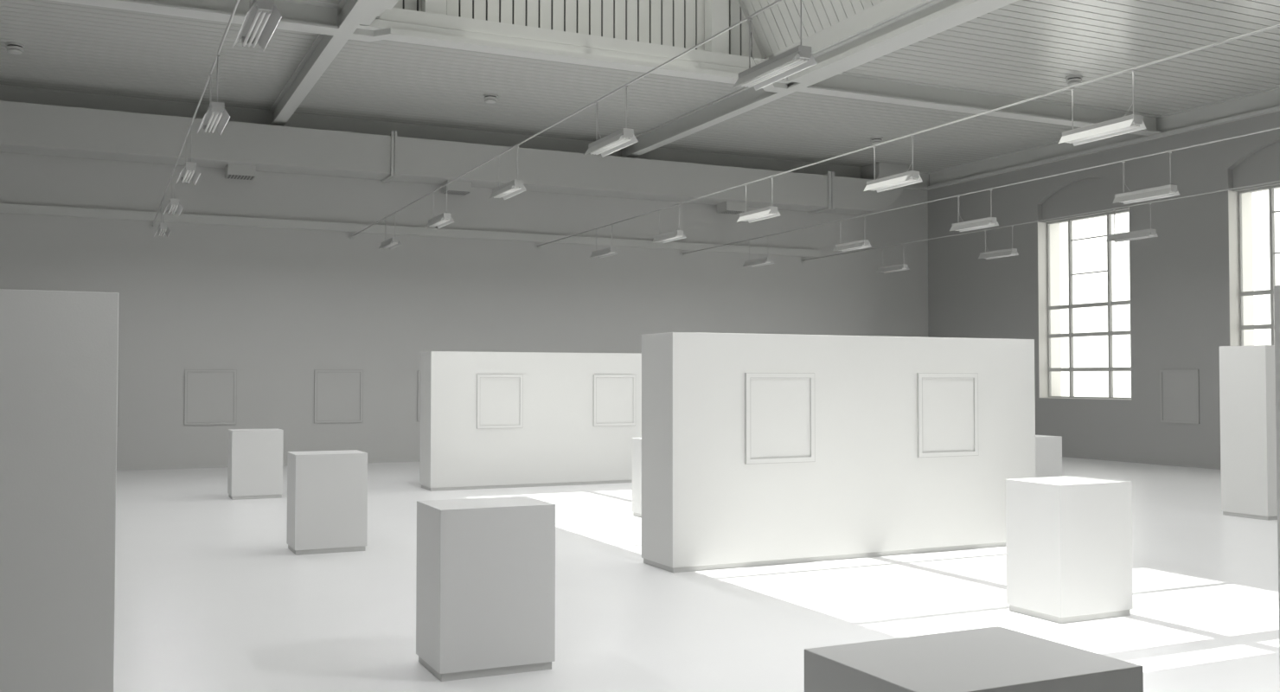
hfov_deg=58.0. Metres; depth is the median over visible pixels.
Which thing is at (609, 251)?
pendant light
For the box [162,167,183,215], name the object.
pendant light
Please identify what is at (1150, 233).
pendant light
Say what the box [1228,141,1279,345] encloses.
window
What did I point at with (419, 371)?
picture frame
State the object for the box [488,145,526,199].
pendant light
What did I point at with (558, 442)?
wall
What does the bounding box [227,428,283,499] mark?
pedestal
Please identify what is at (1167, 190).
pendant light
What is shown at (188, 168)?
socket
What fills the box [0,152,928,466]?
wall
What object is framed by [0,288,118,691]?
wall
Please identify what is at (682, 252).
rail
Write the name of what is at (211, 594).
floor
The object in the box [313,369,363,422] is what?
picture frame
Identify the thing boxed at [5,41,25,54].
smoke detector
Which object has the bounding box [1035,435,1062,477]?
pedestal
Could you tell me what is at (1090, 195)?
window
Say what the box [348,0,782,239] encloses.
rail
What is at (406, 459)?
baseboard
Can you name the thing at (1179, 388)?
picture frame
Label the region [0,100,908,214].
ceiling beam
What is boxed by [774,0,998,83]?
trim
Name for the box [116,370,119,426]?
picture frame
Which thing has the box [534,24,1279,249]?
rail
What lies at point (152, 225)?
rail
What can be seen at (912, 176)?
socket
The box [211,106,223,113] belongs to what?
socket
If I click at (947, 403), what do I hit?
picture frame
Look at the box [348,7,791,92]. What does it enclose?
ceiling beam
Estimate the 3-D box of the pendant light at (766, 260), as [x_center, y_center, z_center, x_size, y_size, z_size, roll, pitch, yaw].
[2.729,-2.179,26.675,0.242,0.618,0.990,1,-2,-25]
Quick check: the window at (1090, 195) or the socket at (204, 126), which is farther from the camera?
the window at (1090, 195)
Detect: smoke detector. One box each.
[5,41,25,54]
[483,93,498,103]
[870,136,883,145]
[1065,75,1082,85]
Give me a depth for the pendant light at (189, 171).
15.00 m
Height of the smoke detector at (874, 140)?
0.155 m
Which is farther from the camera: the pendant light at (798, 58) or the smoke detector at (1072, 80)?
the smoke detector at (1072, 80)
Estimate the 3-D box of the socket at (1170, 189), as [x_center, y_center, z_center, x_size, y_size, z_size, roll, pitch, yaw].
[7.571,-2.212,16.412,0.120,0.046,0.060,1,-2,-25]
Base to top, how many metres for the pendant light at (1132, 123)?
0.618 m
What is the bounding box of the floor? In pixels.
[113,456,1279,691]
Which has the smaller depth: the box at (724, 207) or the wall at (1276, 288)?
the wall at (1276, 288)
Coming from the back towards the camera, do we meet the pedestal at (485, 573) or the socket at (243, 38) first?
the socket at (243, 38)
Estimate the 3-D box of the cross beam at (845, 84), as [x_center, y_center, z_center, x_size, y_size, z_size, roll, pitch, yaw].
[7.394,-5.071,24.206,9.500,0.400,0.360,1,-2,-25]
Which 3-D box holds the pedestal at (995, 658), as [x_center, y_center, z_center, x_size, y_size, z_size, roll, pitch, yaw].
[1.000,1.498,3.499,0.791,1.102,0.606,1,-2,-25]
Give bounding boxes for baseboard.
[116,457,419,470]
[1062,453,1220,469]
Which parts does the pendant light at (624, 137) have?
hanger rod, power cord, hanger rod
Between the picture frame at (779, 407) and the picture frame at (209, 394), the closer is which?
the picture frame at (779, 407)
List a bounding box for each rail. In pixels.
[148,0,239,229]
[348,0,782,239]
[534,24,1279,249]
[680,127,1279,256]
[801,180,1279,262]
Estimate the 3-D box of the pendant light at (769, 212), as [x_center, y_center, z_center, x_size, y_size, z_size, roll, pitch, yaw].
[1.940,-2.395,18.930,0.242,0.618,0.990,1,-2,-25]
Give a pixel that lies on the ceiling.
(1020, 48)
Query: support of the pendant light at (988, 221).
hanging from the rail at (682, 252)
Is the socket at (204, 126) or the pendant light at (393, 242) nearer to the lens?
the socket at (204, 126)
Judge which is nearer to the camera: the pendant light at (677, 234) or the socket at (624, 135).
the socket at (624, 135)
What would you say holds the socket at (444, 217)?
attached to the pendant light at (444, 219)
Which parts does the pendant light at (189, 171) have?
hanger rod, hanger rod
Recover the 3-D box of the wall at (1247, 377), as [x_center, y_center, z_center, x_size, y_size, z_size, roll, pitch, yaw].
[10.651,1.233,17.257,4.800,2.414,0.730,1,-2,-25]
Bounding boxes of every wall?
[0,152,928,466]
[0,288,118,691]
[393,0,768,59]
[419,351,641,491]
[641,332,1035,572]
[737,0,885,58]
[927,110,1279,465]
[1219,345,1277,520]
[1273,285,1279,671]
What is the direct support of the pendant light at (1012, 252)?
hanging from the rail at (803, 259)
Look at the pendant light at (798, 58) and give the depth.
9.92 m
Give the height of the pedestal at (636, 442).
1.102 m
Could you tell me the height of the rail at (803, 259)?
0.150 m
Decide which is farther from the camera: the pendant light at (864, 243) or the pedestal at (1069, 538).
the pendant light at (864, 243)
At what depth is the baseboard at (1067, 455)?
26.51 m
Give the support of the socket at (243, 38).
attached to the pendant light at (263, 17)
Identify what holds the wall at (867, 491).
on the floor
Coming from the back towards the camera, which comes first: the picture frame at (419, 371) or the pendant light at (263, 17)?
the picture frame at (419, 371)
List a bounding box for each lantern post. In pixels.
[421,0,446,14]
[704,0,728,53]
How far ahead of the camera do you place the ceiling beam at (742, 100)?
24.07 m
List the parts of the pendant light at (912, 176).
hanger rod, hanger rod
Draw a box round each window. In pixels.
[1037,177,1131,399]
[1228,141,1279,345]
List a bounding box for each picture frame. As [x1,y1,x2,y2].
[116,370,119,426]
[184,369,236,425]
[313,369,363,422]
[417,370,420,421]
[476,374,523,428]
[593,374,635,426]
[744,372,815,464]
[916,372,978,457]
[1159,369,1199,423]
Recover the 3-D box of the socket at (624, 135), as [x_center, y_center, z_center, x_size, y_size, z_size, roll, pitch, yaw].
[-0.140,-2.321,12.741,0.120,0.046,0.060,1,-2,-25]
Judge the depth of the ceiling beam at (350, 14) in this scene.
20.56 m
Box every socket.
[170,201,179,205]
[185,166,196,170]
[203,125,213,131]
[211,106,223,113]
[240,36,255,45]
[255,1,273,12]
[442,216,450,219]
[513,183,523,187]
[621,133,633,138]
[769,209,777,212]
[795,51,811,59]
[909,174,919,179]
[1131,119,1142,125]
[1169,188,1177,191]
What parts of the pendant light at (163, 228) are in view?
hanger rod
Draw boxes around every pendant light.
[153,196,171,236]
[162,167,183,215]
[176,125,200,185]
[197,54,230,134]
[232,0,281,51]
[378,212,402,249]
[425,184,454,228]
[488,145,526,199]
[583,85,638,156]
[589,224,618,258]
[651,204,686,243]
[733,0,817,90]
[736,176,780,223]
[742,236,774,267]
[833,215,871,251]
[863,134,922,191]
[876,243,909,273]
[949,189,998,231]
[978,225,1018,259]
[1058,69,1146,145]
[1106,203,1158,242]
[1112,151,1179,204]
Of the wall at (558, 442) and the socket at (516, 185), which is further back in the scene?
the wall at (558, 442)
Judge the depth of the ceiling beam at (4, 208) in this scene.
26.61 m
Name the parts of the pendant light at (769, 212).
hanger rod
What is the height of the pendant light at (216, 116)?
0.618 m
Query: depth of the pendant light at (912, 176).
15.64 m
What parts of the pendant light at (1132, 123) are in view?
hanger rod, hanger rod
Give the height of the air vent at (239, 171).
0.255 m
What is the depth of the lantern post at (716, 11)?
21.52 m
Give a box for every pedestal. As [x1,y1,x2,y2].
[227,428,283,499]
[286,449,367,555]
[416,495,555,681]
[631,437,641,517]
[804,626,1143,691]
[1005,475,1132,623]
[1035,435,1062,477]
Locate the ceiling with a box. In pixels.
[0,0,1279,172]
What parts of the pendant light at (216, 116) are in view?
hanger rod, hanger rod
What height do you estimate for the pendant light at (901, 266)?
0.618 m
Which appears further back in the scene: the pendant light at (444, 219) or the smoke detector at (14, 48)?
the smoke detector at (14, 48)
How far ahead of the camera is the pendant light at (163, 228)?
20.80 m
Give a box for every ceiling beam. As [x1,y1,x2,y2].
[0,100,908,214]
[269,0,377,126]
[621,0,1018,157]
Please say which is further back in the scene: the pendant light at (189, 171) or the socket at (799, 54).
the pendant light at (189, 171)
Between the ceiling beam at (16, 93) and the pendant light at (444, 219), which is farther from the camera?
the ceiling beam at (16, 93)
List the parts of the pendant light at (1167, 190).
hanger rod, hanger rod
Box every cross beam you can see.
[50,0,339,35]
[796,71,1160,135]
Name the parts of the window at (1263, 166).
frame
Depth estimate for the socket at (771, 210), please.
18.47 m
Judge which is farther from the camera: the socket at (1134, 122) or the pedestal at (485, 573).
the socket at (1134, 122)
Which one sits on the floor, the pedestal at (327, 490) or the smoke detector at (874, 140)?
the pedestal at (327, 490)
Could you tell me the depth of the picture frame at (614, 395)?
21.42 m
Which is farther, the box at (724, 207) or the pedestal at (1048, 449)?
the box at (724, 207)
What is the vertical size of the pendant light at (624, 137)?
0.618 m
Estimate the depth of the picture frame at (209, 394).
25.06 m
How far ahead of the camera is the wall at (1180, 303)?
26.71 m
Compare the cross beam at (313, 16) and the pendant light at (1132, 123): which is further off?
the cross beam at (313, 16)
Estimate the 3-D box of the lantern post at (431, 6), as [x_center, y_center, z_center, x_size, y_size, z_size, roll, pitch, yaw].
[-3.450,-6.200,19.333,0.360,1.430,0.270,1,-2,-25]
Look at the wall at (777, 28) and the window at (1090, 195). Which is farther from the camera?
the window at (1090, 195)
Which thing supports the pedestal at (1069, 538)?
on the floor
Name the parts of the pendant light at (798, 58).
hanger rod, power cord, hanger rod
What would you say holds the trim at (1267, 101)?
attached to the wall at (1180, 303)
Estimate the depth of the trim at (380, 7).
17.73 m
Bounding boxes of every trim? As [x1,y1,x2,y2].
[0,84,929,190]
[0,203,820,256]
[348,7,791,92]
[360,0,398,25]
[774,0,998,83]
[927,86,1279,189]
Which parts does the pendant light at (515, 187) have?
hanger rod, hanger rod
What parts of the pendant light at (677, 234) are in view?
hanger rod, hanger rod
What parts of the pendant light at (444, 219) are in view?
hanger rod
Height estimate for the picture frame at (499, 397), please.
0.954 m
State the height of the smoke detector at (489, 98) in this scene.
0.155 m
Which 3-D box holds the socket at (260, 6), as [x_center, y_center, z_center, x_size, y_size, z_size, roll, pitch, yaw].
[-2.712,-2.445,8.334,0.120,0.046,0.060,1,-2,-25]
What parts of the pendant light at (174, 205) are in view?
hanger rod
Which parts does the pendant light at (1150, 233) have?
hanger rod, hanger rod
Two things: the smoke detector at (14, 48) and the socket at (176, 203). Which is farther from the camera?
the smoke detector at (14, 48)
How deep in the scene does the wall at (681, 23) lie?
20.95 m

